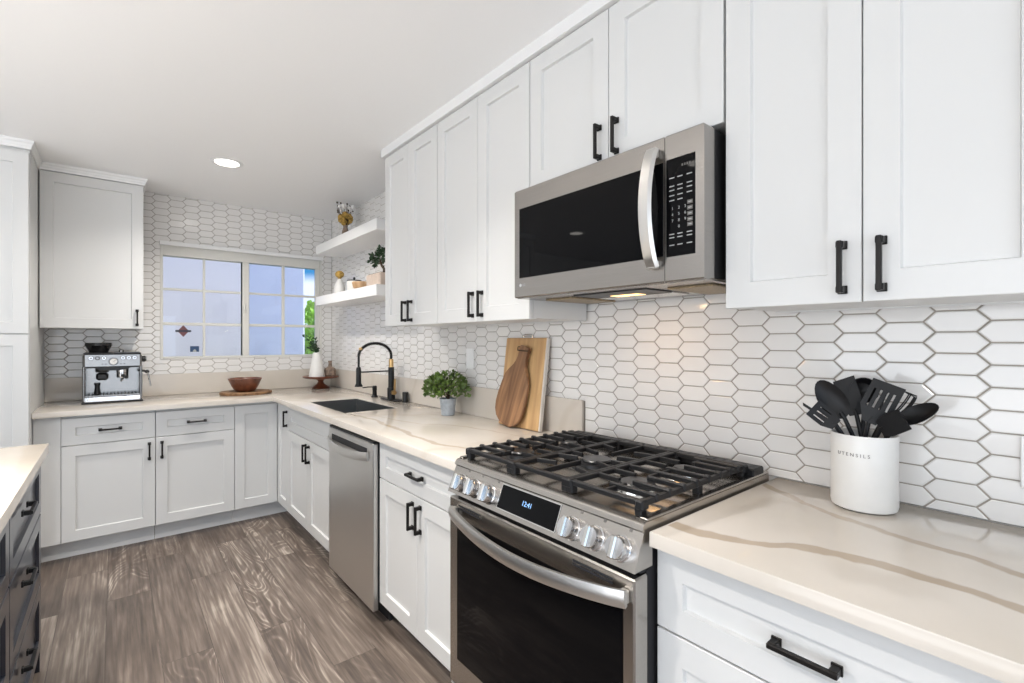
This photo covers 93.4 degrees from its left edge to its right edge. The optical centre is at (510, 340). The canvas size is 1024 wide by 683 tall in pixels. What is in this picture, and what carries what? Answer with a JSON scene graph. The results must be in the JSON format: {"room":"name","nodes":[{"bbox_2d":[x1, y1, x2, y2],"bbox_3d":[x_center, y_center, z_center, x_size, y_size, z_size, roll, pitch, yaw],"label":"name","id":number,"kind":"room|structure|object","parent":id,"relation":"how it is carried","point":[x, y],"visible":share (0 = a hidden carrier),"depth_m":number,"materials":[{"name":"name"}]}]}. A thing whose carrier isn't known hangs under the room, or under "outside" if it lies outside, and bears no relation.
{"room":"kitchen","nodes":[
{"label":"kitchen","id":0,"kind":"room"},
{"bbox_2d":[44,191,331,378],"bbox_3d":[-3.971,0.105,2.711,6.099,2.457,0.128,0,0,-39],"label":"wall","id":1,"kind":"structure","parent":0,"point":[171,218],"depth_m":3.81,"materials":[{"name":"white tile"}]},
{"bbox_2d":[39,170,142,329],"bbox_3d":[-2.846,-0.578,3.303,0.520,0.994,0.356,0,0,-39],"label":"upper cabinet","id":2,"kind":"object","parent":1,"relation":"attached to","point":[91,229],"visible":1,"depth_m":3.18,"materials":[{"name":"white paint"}]},
{"bbox_2d":[159,240,322,358],"bbox_3d":[-2.233,-0.308,4.101,1.221,0.907,0.128,0,0,-39],"label":"window","id":3,"kind":"structure","parent":1,"relation":"in","point":[245,257],"depth_m":4.07,"materials":[{"name":"white plastic"}]},
{"bbox_2d":[32,511,451,682],"bbox_3d":[-1.406,1.383,-0.391,6.129,0.100,7.979,0,0,-39],"label":"floor","id":4,"kind":"structure","parent":0,"point":[258,599],"depth_m":2.31,"materials":[{"name":"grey wood"}]},
{"bbox_2d":[0,145,43,447],"bbox_3d":[-3.252,0.129,2.748,0.800,2.409,0.735,0,0,-39],"label":"pantry cabinet","id":5,"kind":"object","parent":4,"relation":"on","point":[21,337],"visible":0.6,"depth_m":2.69,"materials":[{"name":"white paint"}]},
{"bbox_2d":[0,135,147,194],"bbox_3d":[-2.861,-1.100,2.840,0.420,0.048,1.534,0,0,23],"label":"trim","id":6,"kind":"structure","parent":5,"relation":"attached to","point":[8,141],"depth_m":3.09,"materials":[{"name":"white paint"}]},
{"bbox_2d":[0,443,48,682],"bbox_3d":[-1.635,0.876,0.936,0.938,0.914,1.922,0,0,-39],"label":"kitchen island","id":7,"kind":"object","parent":4,"relation":"on","point":[20,466],"visible":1,"depth_m":1.55,"materials":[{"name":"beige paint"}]},
{"bbox_2d":[0,443,48,533],"bbox_3d":[-1.638,0.438,0.934,0.931,0.037,1.922,0,0,-39],"label":"island countertop","id":8,"kind":"structure","parent":7,"relation":"on","point":[19,465],"depth_m":1.56,"materials":[{"name":"stone"}]},
{"bbox_2d":[33,410,154,562],"bbox_3d":[-2.741,0.894,3.212,0.575,0.879,0.642,0,0,-39],"label":"base cabinet","id":9,"kind":"object","parent":4,"relation":"on","point":[98,470],"visible":0.93,"depth_m":2.99,"materials":[{"name":"white paint"}]},
{"bbox_2d":[155,404,233,538],"bbox_3d":[-2.340,0.894,3.541,0.455,0.879,0.642,0,0,-39],"label":"base cabinet","id":10,"kind":"object","parent":4,"relation":"on","point":[194,446],"visible":0.98,"depth_m":3.32,"materials":[{"name":"white paint"}]},
{"bbox_2d":[232,401,288,522],"bbox_3d":[-1.734,0.894,3.871,0.897,0.879,0.900,0,0,-39],"label":"base cabinet","id":11,"kind":"object","parent":4,"relation":"on","point":[261,430],"visible":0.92,"depth_m":3.56,"materials":[{"name":"white paint"}]},
{"bbox_2d":[32,368,583,470],"bbox_3d":[-1.420,0.355,2.678,1.939,0.194,3.158,0,0,-39],"label":"countertop","id":12,"kind":"structure","parent":11,"relation":"on","point":[417,427],"depth_m":2.98,"materials":[{"name":"stone"}]},
{"bbox_2d":[81,343,150,404],"bbox_3d":[-2.722,0.217,3.340,0.367,0.402,0.342,0,0,-39],"label":"espresso machine","id":13,"kind":"object","parent":12,"relation":"on","point":[107,377],"visible":1,"depth_m":3.27,"materials":[{"name":"metal"}]},
{"bbox_2d":[84,392,140,402],"bbox_3d":[-2.709,0.384,3.290,0.294,0.046,0.132,0,0,-39],"label":"drip tray","id":14,"kind":"object","parent":13,"relation":"on","point":[89,397],"depth_m":3.25,"materials":[{"name":"silver metal"}]},
{"bbox_2d":[114,350,138,352],"bbox_3d":[-2.710,0.074,3.409,0.140,0.018,0.210,0,0,-39],"label":"tray","id":15,"kind":"object","parent":13,"relation":"on","point":[120,351],"depth_m":3.38,"materials":[{"name":"silver metal"}]},
{"bbox_2d":[219,389,271,395],"bbox_3d":[-2.084,0.409,3.803,0.363,0.020,0.335,0,0,-39],"label":"serving board","id":16,"kind":"object","parent":12,"relation":"on","point":[257,391],"visible":0.85,"depth_m":3.70,"materials":[{"name":"brown wood"}]},
{"bbox_2d":[228,377,261,391],"bbox_3d":[-2.083,0.346,3.788,0.238,0.104,0.238,0,0,-39],"label":"wooden bowl","id":17,"kind":"object","parent":16,"relation":"on","point":[239,384],"visible":1,"depth_m":3.72,"materials":[{"name":"red wood"}]},
{"bbox_2d":[302,375,338,388],"bbox_3d":[-1.668,0.365,4.242,0.300,0.108,0.300,0,0,-39],"label":"cake stand","id":18,"kind":"object","parent":12,"relation":"on","point":[320,385],"visible":0.87,"depth_m":4.19,"materials":[{"name":"red wood"}]},
{"bbox_2d":[302,334,324,376],"bbox_3d":[-1.686,0.131,4.162,0.143,0.367,0.162,0,0,19],"label":"vase","id":19,"kind":"object","parent":18,"relation":"on","point":[316,368],"visible":1,"depth_m":4.14,"materials":[{"name":"white ceramic"}]},
{"bbox_2d":[324,361,335,375],"bbox_3d":[-1.601,0.247,4.281,0.100,0.135,0.099,0,0,-39],"label":"bottle","id":20,"kind":"object","parent":18,"relation":"on","point":[329,371],"visible":0.98,"depth_m":4.25,"materials":[{"name":"brown glass"}]},
{"bbox_2d":[311,399,392,412],"bbox_3d":[-1.039,0.533,3.154,0.333,0.216,0.663,0,0,-39],"label":"sink","id":21,"kind":"object","parent":12,"relation":"in","point":[350,405],"visible":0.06,"depth_m":3.42,"materials":[{"name":"black metal"}]},
{"bbox_2d":[362,385,377,396],"bbox_3d":[-1.029,0.377,3.553,0.112,0.085,0.051,0,0,-39],"label":"soap dispenser","id":22,"kind":"object","parent":12,"relation":"on","point":[374,388],"visible":1,"depth_m":3.56,"materials":[{"name":"black metal"}]},
{"bbox_2d":[354,342,401,401],"bbox_3d":[-0.931,0.213,3.330,0.295,0.411,0.264,0,0,-39],"label":"kitchen faucet","id":23,"kind":"object","parent":12,"relation":"on","point":[391,390],"visible":1,"depth_m":3.36,"materials":[{"name":"black metal"}]},
{"bbox_2d":[402,392,407,402],"bbox_3d":[-0.714,0.384,3.276,0.041,0.071,0.041,0,0,-39],"label":"air gap cap","id":24,"kind":"object","parent":12,"relation":"on","point":[404,394],"visible":1,"depth_m":3.26,"materials":[{"name":"black metal"}]},
{"bbox_2d":[421,369,471,415],"bbox_3d":[-0.379,0.290,2.704,0.242,0.258,0.292,0,0,-39],"label":"potted plant","id":25,"kind":"object","parent":12,"relation":"on","point":[436,382],"visible":1,"depth_m":2.67,"materials":[{"name":"green plant"}]},
{"bbox_2d":[495,345,530,426],"bbox_3d":[0.008,0.219,2.338,0.230,0.396,0.066,0,0,45],"label":"paddle board","id":26,"kind":"object","parent":12,"relation":"on","point":[512,396],"visible":1,"depth_m":2.31,"materials":[{"name":"brown wood"}]},
{"bbox_2d":[499,334,550,431],"bbox_3d":[0.063,0.193,2.329,0.074,0.450,0.302,0,0,-39],"label":"cutting board","id":27,"kind":"object","parent":12,"relation":"on","point":[538,359],"visible":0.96,"depth_m":2.25,"materials":[{"name":"brown wood"}]},
{"bbox_2d":[288,407,329,551],"bbox_3d":[-1.065,0.894,3.256,0.642,0.879,0.899,0,0,-39],"label":"base cabinet","id":28,"kind":"object","parent":4,"relation":"on","point":[308,447],"visible":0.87,"depth_m":3.03,"materials":[{"name":"white paint"}]},
{"bbox_2d":[327,424,392,620],"bbox_3d":[-0.613,0.897,2.643,0.646,0.872,0.600,0,0,-39],"label":"dishwasher","id":29,"kind":"object","parent":4,"relation":"on","point":[354,459],"visible":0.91,"depth_m":2.38,"materials":[{"name":"silver metal"}]},
{"bbox_2d":[380,443,454,670],"bbox_3d":[-0.156,0.894,2.148,0.642,0.879,0.714,0,0,-39],"label":"base cabinet","id":30,"kind":"object","parent":4,"relation":"on","point":[415,496],"visible":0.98,"depth_m":1.96,"materials":[{"name":"white paint"}]},
{"bbox_2d":[448,430,768,682],"bbox_3d":[0.262,0.846,1.522,0.728,0.974,0.755,0,0,-39],"label":"gas range","id":31,"kind":"object","parent":4,"relation":"on","point":[554,566],"visible":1,"depth_m":1.30,"materials":[{"name":"silver metal"}]},
{"bbox_2d":[455,430,768,534],"bbox_3d":[0.296,0.393,1.551,0.638,0.068,0.755,0,0,-39],"label":"cooktop","id":32,"kind":"object","parent":31,"relation":"in","point":[618,485],"depth_m":1.38,"materials":[{"name":"black metal"}]},
{"bbox_2d":[658,550,1003,682],"bbox_3d":[0.751,0.894,1.043,0.642,0.879,0.610,0,0,-39],"label":"base cabinet","id":33,"kind":"object","parent":4,"relation":"on","point":[714,627],"visible":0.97,"depth_m":0.92,"materials":[{"name":"white paint"}]},
{"bbox_2d":[649,478,1023,682],"bbox_3d":[0.950,0.436,0.796,0.661,0.033,1.226,0,0,-39],"label":"countertop","id":34,"kind":"structure","parent":33,"relation":"on","point":[949,587],"depth_m":0.91,"materials":[{"name":"stone"}]},
{"bbox_2d":[830,428,899,514],"bbox_3d":[0.892,0.326,1.218,0.141,0.186,0.141,0,0,-39],"label":"utensil crock","id":35,"kind":"object","parent":34,"relation":"on","point":[864,478],"visible":0.98,"depth_m":1.16,"materials":[{"name":"white ceramic"}]},
{"bbox_2d":[803,403,837,431],"bbox_3d":[0.869,0.287,1.252,0.191,0.239,0.014,0,0,36],"label":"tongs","id":36,"kind":"object","parent":35,"relation":"in","point":[804,404],"visible":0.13,"depth_m":1.30,"materials":[{"name":"black plastic"}]},
{"bbox_2d":[806,400,843,433],"bbox_3d":[0.857,0.280,1.226,0.188,0.253,0.023,0,0,15],"label":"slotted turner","id":37,"kind":"object","parent":35,"relation":"in","point":[832,420],"visible":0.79,"depth_m":1.24,"materials":[{"name":"black plastic"}]},
{"bbox_2d":[815,380,854,435],"bbox_3d":[0.871,0.255,1.236,0.156,0.302,0.027,0,0,20],"label":"serving spoon","id":38,"kind":"object","parent":35,"relation":"in","point":[826,392],"visible":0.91,"depth_m":1.25,"materials":[{"name":"black plastic"}]},
{"bbox_2d":[833,375,862,436],"bbox_3d":[0.898,0.248,1.247,0.032,0.314,0.108,0,0,-27],"label":"spatula","id":39,"kind":"object","parent":35,"relation":"in","point":[854,398],"visible":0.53,"depth_m":1.26,"materials":[{"name":"black plastic"}]},
{"bbox_2d":[849,378,879,432],"bbox_3d":[0.900,0.251,1.248,0.098,0.309,0.059,0,0,-22],"label":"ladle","id":40,"kind":"object","parent":35,"relation":"in","point":[863,384],"visible":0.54,"depth_m":1.26,"materials":[{"name":"black plastic"}]},
{"bbox_2d":[860,378,905,436],"bbox_3d":[0.909,0.248,1.200,0.115,0.312,0.014,0,0,36],"label":"slotted turner","id":41,"kind":"object","parent":35,"relation":"in","point":[870,414],"visible":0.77,"depth_m":1.20,"materials":[{"name":"black plastic"}]},
{"bbox_2d":[873,409,911,437],"bbox_3d":[0.888,0.283,1.175,0.020,0.245,0.152,0,0,-30],"label":"scraper","id":42,"kind":"object","parent":35,"relation":"in","point":[891,424],"visible":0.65,"depth_m":1.14,"materials":[{"name":"black plastic"}]},
{"bbox_2d":[871,391,916,437],"bbox_3d":[0.922,0.258,1.213,0.159,0.295,0.061,0,0,20],"label":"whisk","id":43,"kind":"object","parent":35,"relation":"in","point":[913,400],"visible":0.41,"depth_m":1.20,"materials":[{"name":"black plastic"}]},
{"bbox_2d":[883,403,938,437],"bbox_3d":[0.927,0.275,1.180,0.033,0.262,0.191,0,0,-30],"label":"serving spoon","id":44,"kind":"object","parent":35,"relation":"in","point":[915,414],"visible":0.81,"depth_m":1.14,"materials":[{"name":"black plastic"}]},
{"bbox_2d":[0,0,589,219],"bbox_3d":[-1.444,-1.184,-0.345,6.129,0.120,8.099,0,0,-39],"label":"ceiling","id":45,"kind":"structure","parent":0,"point":[307,95],"depth_m":2.09,"materials":[{"name":"white paint"}]},
{"bbox_2d":[210,157,242,167],"bbox_3d":[-1.790,-1.121,3.046,0.184,0.006,0.184,0,0,-39],"label":"recessed light","id":46,"kind":"object","parent":45,"relation":"in","point":[221,161],"visible":1,"depth_m":3.04,"materials":[{"name":"white paint"}]},
{"bbox_2d":[366,272,384,285],"bbox_3d":[-0.907,-0.417,3.376,0.120,0.092,0.230,0,0,-39],"label":"pot","id":47,"kind":"object","parent":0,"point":[379,277],"depth_m":3.30,"materials":[{"name":"beige ceramic"}]},
{"bbox_2d":[332,191,1023,527],"bbox_3d":[0.858,0.105,1.531,0.128,2.457,8.079,0,0,-39],"label":"wall","id":48,"kind":"structure","parent":0,"point":[695,374],"depth_m":1.51,"materials":[{"name":"white tile"}]},
{"bbox_2d":[44,368,583,432],"bbox_3d":[-1.427,0.339,2.686,1.939,0.161,3.138,0,0,-39],"label":"backsplash","id":49,"kind":"structure","parent":48,"relation":"attached to","point":[560,413],"depth_m":3.40,"materials":[{"name":"stone"}]},
{"bbox_2d":[316,218,384,257],"bbox_3d":[-1.174,-0.767,3.713,0.244,0.075,1.230,0,0,-39],"label":"floating shelf","id":50,"kind":"object","parent":48,"relation":"attached to","point":[370,234],"visible":0.76,"depth_m":3.60,"materials":[{"name":"white paint"}]},
{"bbox_2d":[336,202,354,233],"bbox_3d":[-1.331,-0.954,3.864,0.141,0.296,0.163,0,0,-39],"label":"flower vase","id":51,"kind":"object","parent":50,"relation":"on","point":[345,218],"visible":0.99,"depth_m":3.84,"materials":[{"name":"gold wood"}]},
{"bbox_2d":[316,284,384,306],"bbox_3d":[-1.174,-0.333,3.713,0.244,0.075,1.230,0,0,-39],"label":"floating shelf","id":52,"kind":"object","parent":48,"relation":"attached to","point":[374,293],"visible":0.76,"depth_m":3.57,"materials":[{"name":"white paint"}]},
{"bbox_2d":[334,271,344,292],"bbox_3d":[-1.395,-0.471,3.939,0.090,0.199,0.090,0,0,-39],"label":"bottle vase","id":53,"kind":"object","parent":52,"relation":"on","point":[339,286],"visible":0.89,"depth_m":3.91,"materials":[{"name":"white ceramic"}]},
{"bbox_2d":[347,277,360,289],"bbox_3d":[-1.198,-0.428,3.699,0.112,0.114,0.112,0,0,-39],"label":"jar","id":54,"kind":"object","parent":52,"relation":"on","point":[349,282],"visible":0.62,"depth_m":3.65,"materials":[{"name":"white ceramic"}]},
{"bbox_2d":[352,281,365,288],"bbox_3d":[-1.106,-0.402,3.587,0.140,0.062,0.140,0,0,-39],"label":"wooden bowl","id":55,"kind":"object","parent":52,"relation":"on","point":[356,284],"visible":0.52,"depth_m":3.53,"materials":[{"name":"beige wood"}]},
{"bbox_2d":[366,244,384,285],"bbox_3d":[-0.908,-0.523,3.380,0.143,0.303,0.261,0,0,-39],"label":"bonsai","id":56,"kind":"object","parent":52,"relation":"on","point":[379,277],"visible":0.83,"depth_m":3.35,"materials":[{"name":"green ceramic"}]},
{"bbox_2d":[385,124,487,326],"bbox_3d":[-0.436,-0.579,2.706,0.356,0.992,0.593,0,0,-39],"label":"upper cabinet","id":57,"kind":"object","parent":48,"relation":"attached to","point":[411,172],"visible":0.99,"depth_m":2.57,"materials":[{"name":"white paint"}]},
{"bbox_2d":[466,348,473,368],"bbox_3d":[-0.232,0.103,2.749,0.008,0.116,0.072,0,0,-39],"label":"outlet","id":58,"kind":"object","parent":48,"relation":"attached to","point":[469,351],"visible":1,"depth_m":2.75,"materials":[{"name":"white plastic"}]},
{"bbox_2d":[468,353,470,364],"bbox_3d":[-0.234,0.103,2.747,0.002,0.068,0.034,0,0,-39],"label":"socket","id":59,"kind":"object","parent":58,"relation":"attached to","point":[469,354],"depth_m":2.74,"materials":[{"name":"white plastic"}]},
{"bbox_2d":[381,0,619,158],"bbox_3d":[0.410,-1.100,1.687,0.344,0.048,3.287,0,0,-39],"label":"trim","id":60,"kind":"structure","parent":48,"relation":"attached to","point":[591,9],"depth_m":1.92,"materials":[{"name":"white paint"}]},
{"bbox_2d":[438,62,585,324],"bbox_3d":[-0.030,-0.579,2.210,0.356,0.992,0.681,0,0,-39],"label":"upper cabinet","id":61,"kind":"object","parent":48,"relation":"attached to","point":[484,145],"visible":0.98,"depth_m":2.08,"materials":[{"name":"white paint"}]},
{"bbox_2d":[530,0,725,186],"bbox_3d":[0.430,-0.823,1.650,0.356,0.503,0.760,0,0,-39],"label":"upper cabinet","id":62,"kind":"object","parent":48,"relation":"attached to","point":[638,73],"visible":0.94,"depth_m":1.51,"materials":[{"name":"white paint"}]},
{"bbox_2d":[515,123,725,303],"bbox_3d":[0.388,-0.350,1.617,0.465,0.403,0.746,0,0,-39],"label":"microwave","id":63,"kind":"object","parent":62,"relation":"attached to","point":[647,221],"visible":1,"depth_m":1.40,"materials":[{"name":"silver metal"}]},
{"bbox_2d":[726,0,1023,312],"bbox_3d":[0.864,-0.579,1.122,0.356,0.992,0.595,0,0,-39],"label":"upper cabinet","id":64,"kind":"object","parent":48,"relation":"attached to","point":[875,148],"visible":1,"depth_m":1.01,"materials":[{"name":"white paint"}]},
{"bbox_2d":[1020,436,1023,487],"bbox_3d":[1.165,0.271,1.046,0.008,0.115,0.083,0,0,-39],"label":"outlet","id":65,"kind":"object","parent":48,"relation":"attached to","point":[1021,437],"visible":1,"depth_m":1.07,"materials":[{"name":"white plastic"}]},
{"label":"outside","id":66,"kind":"structure","parent":0,"visible":0},
{"bbox_3d":[-6.605,1.458,14.358,36.000,0.050,21.421,0,0,-39],"label":"ground","id":67,"kind":"structure","parent":66,"visible":0},
{"bbox_2d":[163,256,304,356],"bbox_3d":[-5.852,-0.467,4.059,8.500,3.800,1.400,0,0,-39],"label":"neighbor house","id":68,"kind":"structure","parent":67,"relation":"on","point":[181,273],"depth_m":5.66,"materials":[{"name":"white"}]},
{"bbox_2d":[305,300,313,353],"bbox_3d":[-3.502,0.337,8.758,1.798,2.193,1.862,0,0,40],"label":"shrub","id":69,"kind":"object","parent":67,"relation":"on","point":[309,308],"visible":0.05,"depth_m":8.33,"materials":[{"name":"green plant"}]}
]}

